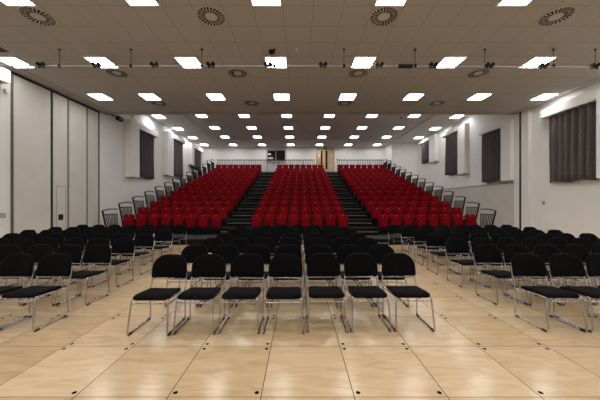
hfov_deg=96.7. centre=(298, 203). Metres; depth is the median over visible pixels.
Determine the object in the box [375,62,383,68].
spotlight
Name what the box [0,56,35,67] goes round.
recessed light
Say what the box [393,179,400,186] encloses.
seat
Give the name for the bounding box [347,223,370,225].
step
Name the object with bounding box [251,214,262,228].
seat
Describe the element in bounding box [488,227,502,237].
chair
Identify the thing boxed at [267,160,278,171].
guard rail
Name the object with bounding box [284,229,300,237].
chair
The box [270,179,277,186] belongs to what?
seat
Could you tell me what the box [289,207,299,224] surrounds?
seat
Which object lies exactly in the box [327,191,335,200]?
seat
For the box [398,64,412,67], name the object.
junction box
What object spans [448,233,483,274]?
chair
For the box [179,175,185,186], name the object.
guard rail
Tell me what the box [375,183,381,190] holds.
seat
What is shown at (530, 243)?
chair
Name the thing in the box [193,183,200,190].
seat
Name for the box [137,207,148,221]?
seat
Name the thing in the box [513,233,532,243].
chair
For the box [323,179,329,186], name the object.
seat
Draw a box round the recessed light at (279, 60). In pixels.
[264,56,286,67]
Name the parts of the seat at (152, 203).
backrest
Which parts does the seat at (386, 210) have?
backrest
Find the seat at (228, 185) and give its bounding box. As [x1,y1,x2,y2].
[225,183,232,190]
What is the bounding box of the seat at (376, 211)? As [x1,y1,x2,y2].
[371,207,381,225]
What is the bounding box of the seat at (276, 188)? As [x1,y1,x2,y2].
[275,187,282,195]
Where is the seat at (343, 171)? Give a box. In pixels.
[341,170,346,179]
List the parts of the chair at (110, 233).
backrest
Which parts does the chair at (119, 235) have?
backrest, frame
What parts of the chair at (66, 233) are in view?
backrest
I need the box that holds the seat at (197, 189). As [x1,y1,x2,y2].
[195,187,202,195]
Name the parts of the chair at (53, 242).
backrest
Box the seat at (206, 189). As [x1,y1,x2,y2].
[204,187,211,195]
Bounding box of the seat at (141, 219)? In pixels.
[135,214,147,228]
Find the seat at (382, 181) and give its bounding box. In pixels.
[378,179,385,186]
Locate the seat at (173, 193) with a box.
[170,191,178,201]
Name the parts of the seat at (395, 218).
backrest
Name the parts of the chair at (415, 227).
backrest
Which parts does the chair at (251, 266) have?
frame, seat, backrest, frame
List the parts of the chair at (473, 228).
backrest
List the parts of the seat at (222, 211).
backrest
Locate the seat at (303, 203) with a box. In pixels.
[300,201,309,213]
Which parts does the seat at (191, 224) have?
backrest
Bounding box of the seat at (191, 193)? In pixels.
[188,191,196,200]
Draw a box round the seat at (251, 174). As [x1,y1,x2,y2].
[249,173,255,183]
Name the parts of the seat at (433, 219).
backrest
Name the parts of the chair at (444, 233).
backrest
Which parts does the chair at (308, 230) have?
backrest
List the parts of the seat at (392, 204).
backrest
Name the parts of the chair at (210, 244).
backrest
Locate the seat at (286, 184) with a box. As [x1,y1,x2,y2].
[284,183,291,194]
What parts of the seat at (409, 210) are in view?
backrest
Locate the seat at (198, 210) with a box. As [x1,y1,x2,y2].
[195,207,205,220]
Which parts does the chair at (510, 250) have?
backrest, frame, seat, frame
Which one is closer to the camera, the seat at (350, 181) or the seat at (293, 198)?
the seat at (293, 198)
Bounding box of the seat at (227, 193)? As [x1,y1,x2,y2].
[224,191,232,200]
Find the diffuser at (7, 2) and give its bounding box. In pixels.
[1,0,33,4]
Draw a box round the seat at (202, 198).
[200,196,208,206]
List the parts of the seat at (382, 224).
backrest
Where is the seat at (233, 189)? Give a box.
[229,187,236,195]
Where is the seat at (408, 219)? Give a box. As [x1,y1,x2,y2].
[402,214,414,227]
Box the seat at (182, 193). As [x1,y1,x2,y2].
[179,191,187,201]
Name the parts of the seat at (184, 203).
backrest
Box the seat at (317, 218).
[312,214,323,229]
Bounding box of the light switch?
[0,213,5,217]
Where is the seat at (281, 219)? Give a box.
[275,214,286,226]
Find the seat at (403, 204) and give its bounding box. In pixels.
[397,201,406,213]
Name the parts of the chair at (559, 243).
backrest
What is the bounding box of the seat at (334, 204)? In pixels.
[331,201,340,213]
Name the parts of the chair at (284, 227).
backrest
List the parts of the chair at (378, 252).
backrest, seat, frame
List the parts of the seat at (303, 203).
backrest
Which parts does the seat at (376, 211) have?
backrest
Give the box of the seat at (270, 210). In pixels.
[266,207,276,225]
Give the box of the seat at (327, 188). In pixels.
[325,187,333,195]
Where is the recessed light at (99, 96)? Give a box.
[86,93,113,99]
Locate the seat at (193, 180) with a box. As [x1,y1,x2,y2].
[192,179,198,186]
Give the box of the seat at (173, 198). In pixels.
[170,196,179,206]
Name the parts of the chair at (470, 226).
backrest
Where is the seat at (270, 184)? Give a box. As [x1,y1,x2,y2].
[268,183,275,190]
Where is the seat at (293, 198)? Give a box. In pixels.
[290,196,299,206]
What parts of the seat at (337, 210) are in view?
backrest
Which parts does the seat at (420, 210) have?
backrest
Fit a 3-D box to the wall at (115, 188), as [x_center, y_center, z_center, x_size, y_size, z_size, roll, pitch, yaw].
[-8.550,-1.778,10.150,0.200,6.555,26.700,0,0,0]
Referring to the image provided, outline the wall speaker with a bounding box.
[111,115,123,121]
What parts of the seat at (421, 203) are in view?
backrest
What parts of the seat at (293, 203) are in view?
backrest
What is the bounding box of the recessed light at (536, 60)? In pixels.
[518,56,557,67]
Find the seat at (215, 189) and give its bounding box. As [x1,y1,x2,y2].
[212,187,219,195]
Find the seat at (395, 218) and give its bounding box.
[390,214,401,234]
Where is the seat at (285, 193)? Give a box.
[282,191,290,201]
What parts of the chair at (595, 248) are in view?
backrest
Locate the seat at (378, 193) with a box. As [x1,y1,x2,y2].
[375,191,383,200]
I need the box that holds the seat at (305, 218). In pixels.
[300,214,311,227]
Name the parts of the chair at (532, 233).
backrest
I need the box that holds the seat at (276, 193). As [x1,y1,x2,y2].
[273,191,281,200]
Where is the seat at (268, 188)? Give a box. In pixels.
[266,187,274,195]
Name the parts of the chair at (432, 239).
frame, backrest, seat, frame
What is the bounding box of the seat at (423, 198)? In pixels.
[420,196,429,206]
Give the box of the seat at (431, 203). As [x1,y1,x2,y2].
[429,201,439,213]
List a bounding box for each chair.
[0,238,8,280]
[0,244,22,299]
[0,244,52,305]
[0,253,34,327]
[0,253,72,331]
[2,233,20,243]
[2,238,34,285]
[5,238,58,285]
[20,230,35,237]
[20,244,81,305]
[23,233,42,270]
[34,238,84,285]
[35,233,64,270]
[36,230,54,265]
[48,227,61,232]
[54,244,111,305]
[59,230,74,246]
[62,238,109,287]
[66,227,79,232]
[69,233,87,270]
[76,225,87,250]
[79,230,94,246]
[82,233,109,270]
[84,227,98,233]
[85,230,113,265]
[91,238,134,286]
[93,225,104,230]
[94,233,130,274]
[101,230,133,265]
[102,227,116,234]
[109,225,120,232]
[110,227,134,257]
[118,233,153,274]
[122,230,152,265]
[125,225,137,249]
[125,227,152,258]
[126,254,186,335]
[134,225,153,251]
[143,230,172,265]
[144,227,170,257]
[147,224,170,251]
[164,225,186,252]
[164,245,208,306]
[173,254,225,334]
[191,238,223,286]
[199,245,238,306]
[216,233,233,271]
[218,254,264,333]
[219,238,249,286]
[226,229,241,237]
[234,227,247,232]
[235,245,270,306]
[238,233,256,254]
[246,229,261,238]
[247,238,275,286]
[252,227,265,233]
[260,225,270,230]
[260,233,278,257]
[262,254,303,333]
[265,229,280,248]
[269,227,282,237]
[270,245,301,306]
[275,238,300,286]
[276,225,287,238]
[281,233,300,242]
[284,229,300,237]
[285,227,300,233]
[291,225,303,241]
[302,227,317,257]
[302,229,319,261]
[303,233,322,274]
[304,238,329,286]
[305,245,337,306]
[306,253,347,332]
[307,225,319,232]
[320,227,334,235]
[326,233,344,255]
[330,238,358,285]
[337,245,373,306]
[338,227,350,233]
[344,253,391,331]
[348,233,366,244]
[356,238,387,285]
[368,245,408,306]
[381,253,435,331]
[388,224,407,251]
[401,227,424,257]
[405,225,425,252]
[414,230,441,265]
[419,227,439,257]
[420,225,442,251]
[426,233,459,274]
[433,230,451,265]
[436,224,449,251]
[436,227,462,258]
[445,238,487,286]
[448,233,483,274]
[452,224,469,250]
[452,230,470,265]
[453,227,469,257]
[468,225,489,249]
[470,227,485,235]
[470,233,507,272]
[471,230,502,264]
[471,238,516,287]
[474,244,528,304]
[484,225,496,232]
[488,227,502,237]
[490,230,506,240]
[492,233,510,271]
[496,238,544,287]
[500,225,512,230]
[503,244,562,305]
[505,227,519,234]
[509,230,524,237]
[511,253,587,331]
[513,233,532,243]
[521,238,571,285]
[523,227,536,233]
[529,230,546,265]
[533,244,596,305]
[535,233,553,243]
[546,238,599,286]
[547,230,562,237]
[548,253,599,332]
[557,233,575,243]
[561,244,599,304]
[571,238,599,285]
[579,233,598,244]
[585,253,599,318]
[590,244,599,278]
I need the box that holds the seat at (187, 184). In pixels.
[185,183,192,190]
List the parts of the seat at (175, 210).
backrest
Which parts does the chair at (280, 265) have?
frame, seat, backrest, frame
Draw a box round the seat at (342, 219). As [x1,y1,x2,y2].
[337,214,348,230]
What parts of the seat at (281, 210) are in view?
backrest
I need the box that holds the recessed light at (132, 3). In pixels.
[125,0,160,6]
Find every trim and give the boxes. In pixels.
[0,67,9,83]
[125,119,158,177]
[163,131,184,175]
[188,143,203,165]
[418,134,438,162]
[429,182,513,190]
[441,123,468,173]
[478,119,513,180]
[519,112,520,229]
[540,88,599,177]
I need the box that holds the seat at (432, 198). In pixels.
[430,196,439,206]
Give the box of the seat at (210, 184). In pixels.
[209,183,216,190]
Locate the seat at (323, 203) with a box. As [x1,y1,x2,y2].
[321,201,330,213]
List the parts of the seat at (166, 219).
backrest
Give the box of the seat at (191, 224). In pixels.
[185,214,196,234]
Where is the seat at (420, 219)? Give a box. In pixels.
[415,214,426,229]
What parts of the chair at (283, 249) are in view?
frame, seat, backrest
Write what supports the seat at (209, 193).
on the tier at (239, 207)
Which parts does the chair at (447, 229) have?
backrest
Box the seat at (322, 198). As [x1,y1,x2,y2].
[319,196,328,206]
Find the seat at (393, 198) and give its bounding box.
[390,196,399,206]
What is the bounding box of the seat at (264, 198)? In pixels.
[262,196,270,206]
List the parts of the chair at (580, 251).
backrest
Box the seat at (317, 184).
[316,183,323,191]
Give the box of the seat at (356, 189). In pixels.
[354,187,361,199]
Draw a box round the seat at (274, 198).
[271,196,279,206]
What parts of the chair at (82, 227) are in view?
backrest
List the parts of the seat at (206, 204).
backrest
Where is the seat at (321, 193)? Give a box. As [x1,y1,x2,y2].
[318,191,326,201]
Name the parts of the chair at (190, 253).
frame, seat, backrest, frame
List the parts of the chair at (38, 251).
seat, frame, backrest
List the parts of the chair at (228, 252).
seat, backrest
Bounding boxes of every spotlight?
[35,62,46,67]
[91,62,101,67]
[150,62,159,67]
[206,62,214,67]
[264,62,271,67]
[319,62,326,67]
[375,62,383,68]
[428,62,437,68]
[485,62,494,68]
[538,62,548,68]
[589,63,599,68]
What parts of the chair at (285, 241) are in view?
backrest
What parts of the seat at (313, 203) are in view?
backrest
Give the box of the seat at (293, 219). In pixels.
[288,214,298,226]
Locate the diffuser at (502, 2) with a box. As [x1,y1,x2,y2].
[499,0,530,4]
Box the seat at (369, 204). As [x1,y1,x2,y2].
[366,201,375,217]
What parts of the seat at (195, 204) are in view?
backrest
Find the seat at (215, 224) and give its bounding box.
[210,214,221,234]
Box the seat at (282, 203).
[279,201,288,214]
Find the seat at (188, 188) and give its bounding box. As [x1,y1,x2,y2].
[187,187,194,195]
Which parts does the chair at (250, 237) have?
backrest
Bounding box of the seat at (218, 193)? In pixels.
[215,191,223,200]
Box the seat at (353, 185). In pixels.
[351,183,357,194]
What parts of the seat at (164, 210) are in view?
backrest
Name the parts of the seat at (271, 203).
backrest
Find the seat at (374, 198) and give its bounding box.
[371,196,379,206]
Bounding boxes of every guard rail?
[101,208,117,226]
[118,202,131,221]
[132,196,143,215]
[144,191,154,211]
[155,186,163,200]
[164,182,171,195]
[172,178,178,190]
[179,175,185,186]
[186,172,191,182]
[192,169,196,178]
[197,166,201,175]
[202,164,206,172]
[207,160,210,170]
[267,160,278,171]
[401,169,405,178]
[406,172,411,182]
[412,175,418,186]
[419,178,425,190]
[426,182,433,195]
[434,186,442,201]
[443,191,453,211]
[454,196,465,213]
[466,202,479,220]
[480,208,496,227]
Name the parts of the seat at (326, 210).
backrest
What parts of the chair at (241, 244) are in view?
backrest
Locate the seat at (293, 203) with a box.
[290,201,299,213]
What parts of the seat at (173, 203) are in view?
backrest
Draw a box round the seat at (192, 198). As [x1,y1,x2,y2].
[190,196,198,206]
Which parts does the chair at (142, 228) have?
backrest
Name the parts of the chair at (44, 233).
backrest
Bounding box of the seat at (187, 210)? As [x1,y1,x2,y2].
[183,207,193,221]
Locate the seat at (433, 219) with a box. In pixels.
[427,214,439,229]
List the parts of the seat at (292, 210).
backrest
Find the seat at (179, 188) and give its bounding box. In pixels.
[178,187,186,195]
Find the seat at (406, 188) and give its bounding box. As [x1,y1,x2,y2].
[405,187,412,195]
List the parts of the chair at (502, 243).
backrest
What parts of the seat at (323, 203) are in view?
backrest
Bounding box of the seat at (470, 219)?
[464,214,476,228]
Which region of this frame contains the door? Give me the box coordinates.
[316,149,333,171]
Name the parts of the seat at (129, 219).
backrest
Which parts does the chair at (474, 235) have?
backrest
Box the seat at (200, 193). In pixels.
[197,191,205,200]
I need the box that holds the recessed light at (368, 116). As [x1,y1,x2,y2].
[365,115,377,117]
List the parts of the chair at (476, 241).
frame, backrest, seat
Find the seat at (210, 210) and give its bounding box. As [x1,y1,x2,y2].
[206,207,216,220]
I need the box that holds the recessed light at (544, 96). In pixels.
[530,93,559,99]
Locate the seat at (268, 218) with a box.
[263,214,274,226]
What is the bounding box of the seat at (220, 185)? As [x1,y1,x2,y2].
[217,183,224,190]
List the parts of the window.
pane, sash, pane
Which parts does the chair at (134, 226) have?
backrest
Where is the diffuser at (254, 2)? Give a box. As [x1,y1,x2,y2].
[252,0,279,4]
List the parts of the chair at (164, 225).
backrest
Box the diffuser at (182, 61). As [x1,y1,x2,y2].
[176,58,200,67]
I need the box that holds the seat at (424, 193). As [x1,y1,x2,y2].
[421,191,429,201]
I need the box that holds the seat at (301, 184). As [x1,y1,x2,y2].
[300,183,307,190]
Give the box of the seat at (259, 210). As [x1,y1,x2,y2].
[255,207,265,220]
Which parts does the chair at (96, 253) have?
frame, seat, backrest, frame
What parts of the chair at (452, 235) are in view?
frame, backrest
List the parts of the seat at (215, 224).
backrest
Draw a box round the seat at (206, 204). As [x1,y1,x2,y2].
[202,201,212,213]
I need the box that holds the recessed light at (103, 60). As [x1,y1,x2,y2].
[82,56,119,67]
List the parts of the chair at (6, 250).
backrest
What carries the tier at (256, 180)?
on the floor
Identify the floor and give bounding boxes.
[0,245,599,399]
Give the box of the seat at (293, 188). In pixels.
[292,187,299,195]
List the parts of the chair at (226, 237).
backrest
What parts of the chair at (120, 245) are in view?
frame, seat, backrest, frame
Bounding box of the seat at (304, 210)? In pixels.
[300,207,310,221]
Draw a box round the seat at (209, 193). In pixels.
[206,191,214,200]
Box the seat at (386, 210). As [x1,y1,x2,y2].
[382,207,392,220]
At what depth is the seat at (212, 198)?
13.68 m
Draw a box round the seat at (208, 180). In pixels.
[207,179,213,186]
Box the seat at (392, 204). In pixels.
[387,201,396,213]
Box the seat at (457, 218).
[452,214,464,226]
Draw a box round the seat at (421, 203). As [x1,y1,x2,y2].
[418,201,428,213]
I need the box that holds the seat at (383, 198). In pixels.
[381,196,389,206]
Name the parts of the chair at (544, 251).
backrest, frame, seat, frame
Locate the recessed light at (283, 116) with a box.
[281,115,291,117]
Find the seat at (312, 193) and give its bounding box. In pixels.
[309,191,317,201]
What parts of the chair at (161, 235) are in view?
seat, backrest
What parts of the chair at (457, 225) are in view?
backrest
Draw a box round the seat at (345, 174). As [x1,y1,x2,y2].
[343,173,349,183]
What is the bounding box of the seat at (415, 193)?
[412,191,420,200]
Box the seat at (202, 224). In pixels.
[197,214,209,234]
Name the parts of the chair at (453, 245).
frame, backrest, seat, frame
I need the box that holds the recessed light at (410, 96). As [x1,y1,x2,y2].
[402,93,424,99]
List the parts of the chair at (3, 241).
backrest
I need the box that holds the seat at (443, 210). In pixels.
[439,207,450,221]
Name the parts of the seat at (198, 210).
backrest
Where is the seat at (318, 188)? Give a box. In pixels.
[317,187,324,195]
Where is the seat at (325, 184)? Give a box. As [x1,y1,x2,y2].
[324,183,331,190]
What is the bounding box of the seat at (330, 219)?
[324,214,335,227]
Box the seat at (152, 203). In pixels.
[149,201,159,213]
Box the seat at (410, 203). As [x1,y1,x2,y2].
[408,201,417,213]
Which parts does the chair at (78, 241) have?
frame, backrest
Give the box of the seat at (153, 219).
[147,214,159,229]
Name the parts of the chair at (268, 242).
backrest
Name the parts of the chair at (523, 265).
backrest, frame, seat, frame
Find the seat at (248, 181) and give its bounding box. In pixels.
[244,179,250,190]
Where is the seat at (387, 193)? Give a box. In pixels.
[385,191,392,200]
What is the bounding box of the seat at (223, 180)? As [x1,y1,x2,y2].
[222,179,228,186]
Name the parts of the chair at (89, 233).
backrest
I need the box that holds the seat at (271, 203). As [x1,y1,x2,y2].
[269,201,278,213]
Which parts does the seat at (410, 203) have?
backrest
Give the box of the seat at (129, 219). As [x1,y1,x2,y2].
[122,214,134,227]
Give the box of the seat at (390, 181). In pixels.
[386,179,392,186]
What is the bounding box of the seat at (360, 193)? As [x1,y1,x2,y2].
[357,191,365,205]
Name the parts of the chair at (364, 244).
backrest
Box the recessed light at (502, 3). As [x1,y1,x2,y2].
[495,0,532,6]
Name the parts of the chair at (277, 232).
backrest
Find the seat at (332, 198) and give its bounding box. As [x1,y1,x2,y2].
[329,196,337,206]
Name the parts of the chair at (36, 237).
backrest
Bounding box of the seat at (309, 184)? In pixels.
[308,183,315,194]
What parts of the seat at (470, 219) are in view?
backrest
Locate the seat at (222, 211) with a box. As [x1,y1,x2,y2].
[217,207,227,222]
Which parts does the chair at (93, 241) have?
seat, backrest, frame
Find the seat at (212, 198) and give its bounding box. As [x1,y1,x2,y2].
[209,196,218,206]
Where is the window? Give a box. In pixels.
[266,148,286,162]
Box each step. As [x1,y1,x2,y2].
[227,223,250,225]
[233,215,251,218]
[237,209,254,211]
[241,203,258,205]
[245,198,261,199]
[248,193,264,194]
[251,189,266,190]
[253,185,268,186]
[338,198,352,199]
[341,203,356,205]
[344,209,360,211]
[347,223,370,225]
[348,215,365,218]
[357,231,377,234]
[378,242,387,244]
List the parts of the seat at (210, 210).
backrest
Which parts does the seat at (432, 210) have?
backrest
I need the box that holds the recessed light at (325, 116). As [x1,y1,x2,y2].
[324,115,334,117]
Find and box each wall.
[0,67,201,237]
[10,71,99,233]
[202,147,384,175]
[385,143,417,186]
[418,81,599,237]
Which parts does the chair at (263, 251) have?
frame, seat, backrest, frame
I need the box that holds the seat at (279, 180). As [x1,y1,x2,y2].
[278,179,284,187]
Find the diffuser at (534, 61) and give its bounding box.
[520,58,552,67]
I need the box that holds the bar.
[0,49,599,67]
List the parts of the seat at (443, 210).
backrest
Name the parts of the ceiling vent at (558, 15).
hub plate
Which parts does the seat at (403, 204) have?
backrest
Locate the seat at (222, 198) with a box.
[219,196,227,206]
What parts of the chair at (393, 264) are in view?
frame, backrest, seat, frame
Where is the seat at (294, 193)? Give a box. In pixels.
[291,191,299,201]
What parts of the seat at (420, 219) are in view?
backrest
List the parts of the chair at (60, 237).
backrest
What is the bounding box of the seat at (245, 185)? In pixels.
[241,183,248,192]
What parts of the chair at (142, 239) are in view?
seat, backrest, frame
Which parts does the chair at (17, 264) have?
seat, backrest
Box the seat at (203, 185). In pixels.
[201,183,208,190]
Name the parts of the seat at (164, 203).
backrest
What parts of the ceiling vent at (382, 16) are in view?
hub plate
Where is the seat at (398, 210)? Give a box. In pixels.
[394,207,404,220]
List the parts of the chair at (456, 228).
backrest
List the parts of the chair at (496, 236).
backrest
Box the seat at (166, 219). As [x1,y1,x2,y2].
[160,214,171,231]
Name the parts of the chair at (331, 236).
backrest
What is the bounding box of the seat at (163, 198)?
[160,196,169,206]
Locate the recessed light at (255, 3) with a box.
[250,0,281,6]
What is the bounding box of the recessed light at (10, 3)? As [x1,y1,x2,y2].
[0,0,37,6]
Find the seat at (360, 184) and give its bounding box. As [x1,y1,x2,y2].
[359,183,365,190]
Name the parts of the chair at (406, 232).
backrest, seat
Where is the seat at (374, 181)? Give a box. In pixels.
[371,179,377,186]
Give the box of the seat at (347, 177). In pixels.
[345,176,351,184]
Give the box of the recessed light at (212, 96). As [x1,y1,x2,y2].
[205,93,225,99]
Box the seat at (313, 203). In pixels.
[310,201,319,213]
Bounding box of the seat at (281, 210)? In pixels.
[278,207,287,225]
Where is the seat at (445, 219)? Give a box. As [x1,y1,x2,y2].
[439,214,451,229]
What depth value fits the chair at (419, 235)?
6.92 m
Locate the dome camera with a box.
[269,49,273,63]
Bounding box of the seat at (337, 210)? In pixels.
[334,207,344,220]
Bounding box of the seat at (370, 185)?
[367,183,373,190]
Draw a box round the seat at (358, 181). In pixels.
[355,179,362,186]
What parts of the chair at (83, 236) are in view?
backrest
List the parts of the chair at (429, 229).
backrest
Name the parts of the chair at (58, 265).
frame, seat, frame, backrest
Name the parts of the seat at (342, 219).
backrest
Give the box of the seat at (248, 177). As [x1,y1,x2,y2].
[247,176,253,184]
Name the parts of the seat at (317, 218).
backrest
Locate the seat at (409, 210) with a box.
[405,207,415,221]
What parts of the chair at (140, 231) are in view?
seat, backrest, frame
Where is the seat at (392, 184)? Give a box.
[391,183,398,190]
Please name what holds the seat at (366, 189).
on the tier at (243, 201)
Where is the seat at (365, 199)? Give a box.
[361,196,370,211]
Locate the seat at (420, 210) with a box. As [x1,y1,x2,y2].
[417,207,427,221]
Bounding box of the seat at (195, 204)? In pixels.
[192,201,201,213]
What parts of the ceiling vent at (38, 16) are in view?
hub plate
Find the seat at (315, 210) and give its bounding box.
[311,207,321,221]
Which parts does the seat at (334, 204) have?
backrest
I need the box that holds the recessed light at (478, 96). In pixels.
[466,93,492,99]
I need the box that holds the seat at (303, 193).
[300,191,308,201]
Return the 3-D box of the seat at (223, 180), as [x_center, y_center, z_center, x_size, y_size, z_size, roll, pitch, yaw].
[-4.849,-1.198,17.534,0.480,0.828,0.154,0,0,0]
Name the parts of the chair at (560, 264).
backrest, seat, frame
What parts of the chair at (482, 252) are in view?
frame, backrest, seat, frame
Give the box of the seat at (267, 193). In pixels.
[264,191,272,200]
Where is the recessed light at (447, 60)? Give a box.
[436,56,467,67]
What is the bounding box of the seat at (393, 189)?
[388,187,395,195]
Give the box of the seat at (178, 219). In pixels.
[172,214,184,228]
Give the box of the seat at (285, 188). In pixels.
[283,187,290,195]
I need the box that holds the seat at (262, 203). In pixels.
[259,201,268,213]
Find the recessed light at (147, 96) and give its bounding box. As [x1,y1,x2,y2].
[137,93,161,99]
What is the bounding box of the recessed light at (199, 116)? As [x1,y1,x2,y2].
[196,115,208,117]
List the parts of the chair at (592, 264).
backrest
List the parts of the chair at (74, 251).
frame, seat, frame, backrest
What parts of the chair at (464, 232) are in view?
backrest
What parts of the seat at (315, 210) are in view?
backrest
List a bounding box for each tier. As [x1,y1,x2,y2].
[110,234,425,244]
[121,226,451,233]
[134,218,464,225]
[148,212,451,217]
[159,206,365,211]
[238,200,360,205]
[242,195,356,199]
[246,191,354,194]
[249,187,350,190]
[251,184,348,186]
[254,180,344,183]
[256,177,342,179]
[257,173,340,176]
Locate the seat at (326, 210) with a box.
[322,207,332,221]
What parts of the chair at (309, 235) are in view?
backrest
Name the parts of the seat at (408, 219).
backrest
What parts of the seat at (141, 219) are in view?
backrest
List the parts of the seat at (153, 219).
backrest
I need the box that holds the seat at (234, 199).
[229,196,237,208]
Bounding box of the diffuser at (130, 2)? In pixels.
[127,0,156,4]
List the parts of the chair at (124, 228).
backrest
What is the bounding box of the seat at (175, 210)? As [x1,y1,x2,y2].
[171,207,182,221]
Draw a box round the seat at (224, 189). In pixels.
[220,187,228,195]
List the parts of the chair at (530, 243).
backrest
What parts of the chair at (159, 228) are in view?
backrest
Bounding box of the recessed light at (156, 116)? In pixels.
[151,115,165,117]
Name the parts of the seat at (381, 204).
backrest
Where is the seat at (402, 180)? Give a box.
[401,179,407,186]
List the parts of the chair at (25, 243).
backrest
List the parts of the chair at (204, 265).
frame, seat, backrest, frame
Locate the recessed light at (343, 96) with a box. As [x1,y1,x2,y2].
[338,93,356,99]
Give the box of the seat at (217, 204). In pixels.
[213,201,222,213]
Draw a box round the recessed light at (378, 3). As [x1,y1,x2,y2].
[374,0,406,6]
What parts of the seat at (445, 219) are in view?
backrest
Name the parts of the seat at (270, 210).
backrest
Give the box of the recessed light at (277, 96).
[273,93,289,99]
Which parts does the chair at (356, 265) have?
frame, backrest, seat, frame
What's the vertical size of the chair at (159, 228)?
0.815 m
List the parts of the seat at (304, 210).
backrest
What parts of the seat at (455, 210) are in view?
backrest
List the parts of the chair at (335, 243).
backrest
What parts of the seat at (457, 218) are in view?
backrest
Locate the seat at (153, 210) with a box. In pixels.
[148,207,159,221]
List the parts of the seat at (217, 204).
backrest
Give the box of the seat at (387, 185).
[383,183,390,190]
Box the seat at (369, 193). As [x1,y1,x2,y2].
[366,191,374,200]
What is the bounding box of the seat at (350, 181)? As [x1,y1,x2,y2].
[348,179,354,190]
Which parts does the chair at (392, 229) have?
backrest, seat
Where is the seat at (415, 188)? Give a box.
[414,187,421,195]
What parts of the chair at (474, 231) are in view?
backrest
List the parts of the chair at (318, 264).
frame, backrest, seat, frame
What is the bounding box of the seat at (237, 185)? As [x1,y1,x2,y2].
[233,183,240,190]
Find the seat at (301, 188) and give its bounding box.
[300,187,307,195]
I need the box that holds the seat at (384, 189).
[379,187,387,195]
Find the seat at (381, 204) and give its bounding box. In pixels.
[376,201,385,213]
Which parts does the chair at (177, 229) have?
backrest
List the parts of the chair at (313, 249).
frame, backrest, seat, frame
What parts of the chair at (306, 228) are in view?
backrest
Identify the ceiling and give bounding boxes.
[0,0,599,114]
[147,115,469,146]
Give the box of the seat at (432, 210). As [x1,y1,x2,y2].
[428,207,439,221]
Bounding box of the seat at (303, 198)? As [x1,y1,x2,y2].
[300,196,308,206]
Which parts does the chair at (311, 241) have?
frame, backrest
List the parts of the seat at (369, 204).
backrest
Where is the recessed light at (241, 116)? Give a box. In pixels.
[239,115,249,117]
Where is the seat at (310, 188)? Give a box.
[309,187,316,195]
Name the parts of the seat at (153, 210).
backrest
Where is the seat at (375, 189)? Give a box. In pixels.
[371,187,378,195]
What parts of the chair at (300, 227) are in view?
backrest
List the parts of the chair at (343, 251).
frame, backrest, seat, frame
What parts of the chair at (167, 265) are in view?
frame, seat, backrest, frame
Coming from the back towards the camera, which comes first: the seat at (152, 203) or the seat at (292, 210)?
the seat at (152, 203)
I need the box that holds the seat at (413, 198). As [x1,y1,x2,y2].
[410,196,418,206]
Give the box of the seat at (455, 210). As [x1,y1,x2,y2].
[451,207,462,221]
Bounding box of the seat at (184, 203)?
[182,201,191,213]
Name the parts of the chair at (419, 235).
frame, backrest, seat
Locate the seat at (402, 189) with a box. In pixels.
[396,187,404,195]
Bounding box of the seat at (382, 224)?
[377,214,389,234]
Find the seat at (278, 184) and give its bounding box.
[276,183,283,190]
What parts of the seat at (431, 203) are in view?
backrest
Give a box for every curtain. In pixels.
[140,130,153,178]
[174,139,182,177]
[192,149,200,169]
[421,141,428,163]
[445,132,457,174]
[482,128,500,182]
[549,102,598,182]
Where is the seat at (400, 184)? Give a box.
[399,183,406,190]
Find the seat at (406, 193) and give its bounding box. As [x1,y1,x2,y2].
[403,191,411,200]
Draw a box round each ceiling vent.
[0,46,12,52]
[18,7,56,25]
[105,68,128,77]
[150,100,166,105]
[196,6,225,25]
[228,68,247,77]
[244,100,259,105]
[337,100,351,105]
[348,68,367,77]
[369,7,398,25]
[429,100,445,105]
[467,68,489,77]
[537,6,575,25]
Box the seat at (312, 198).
[310,196,318,211]
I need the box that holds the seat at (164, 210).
[160,207,171,220]
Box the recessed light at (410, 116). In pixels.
[407,115,419,117]
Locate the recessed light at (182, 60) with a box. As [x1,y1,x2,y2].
[173,56,203,67]
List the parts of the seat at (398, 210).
backrest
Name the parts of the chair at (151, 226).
backrest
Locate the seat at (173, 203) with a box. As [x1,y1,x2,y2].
[170,201,180,213]
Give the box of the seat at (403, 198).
[400,196,409,206]
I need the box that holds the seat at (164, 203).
[160,201,170,213]
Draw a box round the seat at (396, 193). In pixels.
[394,191,401,200]
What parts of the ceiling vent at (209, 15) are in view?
hub plate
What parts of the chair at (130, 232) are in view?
backrest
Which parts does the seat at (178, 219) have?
backrest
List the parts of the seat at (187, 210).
backrest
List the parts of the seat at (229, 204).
backrest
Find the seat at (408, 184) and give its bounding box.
[407,183,414,190]
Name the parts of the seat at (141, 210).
backrest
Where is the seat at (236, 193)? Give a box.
[233,191,241,202]
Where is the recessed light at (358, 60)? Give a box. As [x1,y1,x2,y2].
[350,56,376,67]
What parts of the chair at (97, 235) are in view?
backrest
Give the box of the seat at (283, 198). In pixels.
[281,196,289,207]
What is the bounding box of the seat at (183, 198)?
[180,196,189,206]
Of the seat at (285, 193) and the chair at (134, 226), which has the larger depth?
the seat at (285, 193)
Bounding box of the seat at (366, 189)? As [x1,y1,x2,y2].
[362,187,369,195]
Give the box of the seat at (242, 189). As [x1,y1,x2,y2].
[237,187,245,199]
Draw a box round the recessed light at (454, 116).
[450,115,463,117]
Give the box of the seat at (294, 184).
[292,183,299,191]
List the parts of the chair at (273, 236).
backrest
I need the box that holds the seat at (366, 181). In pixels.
[363,179,369,186]
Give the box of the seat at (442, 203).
[439,201,449,207]
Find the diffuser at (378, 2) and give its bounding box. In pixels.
[376,0,404,4]
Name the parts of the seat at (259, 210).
backrest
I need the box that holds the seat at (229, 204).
[223,201,233,217]
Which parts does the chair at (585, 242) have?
backrest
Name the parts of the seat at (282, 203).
backrest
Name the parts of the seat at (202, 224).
backrest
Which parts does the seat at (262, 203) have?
backrest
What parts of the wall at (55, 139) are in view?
panel, panel, door plate, panel, panel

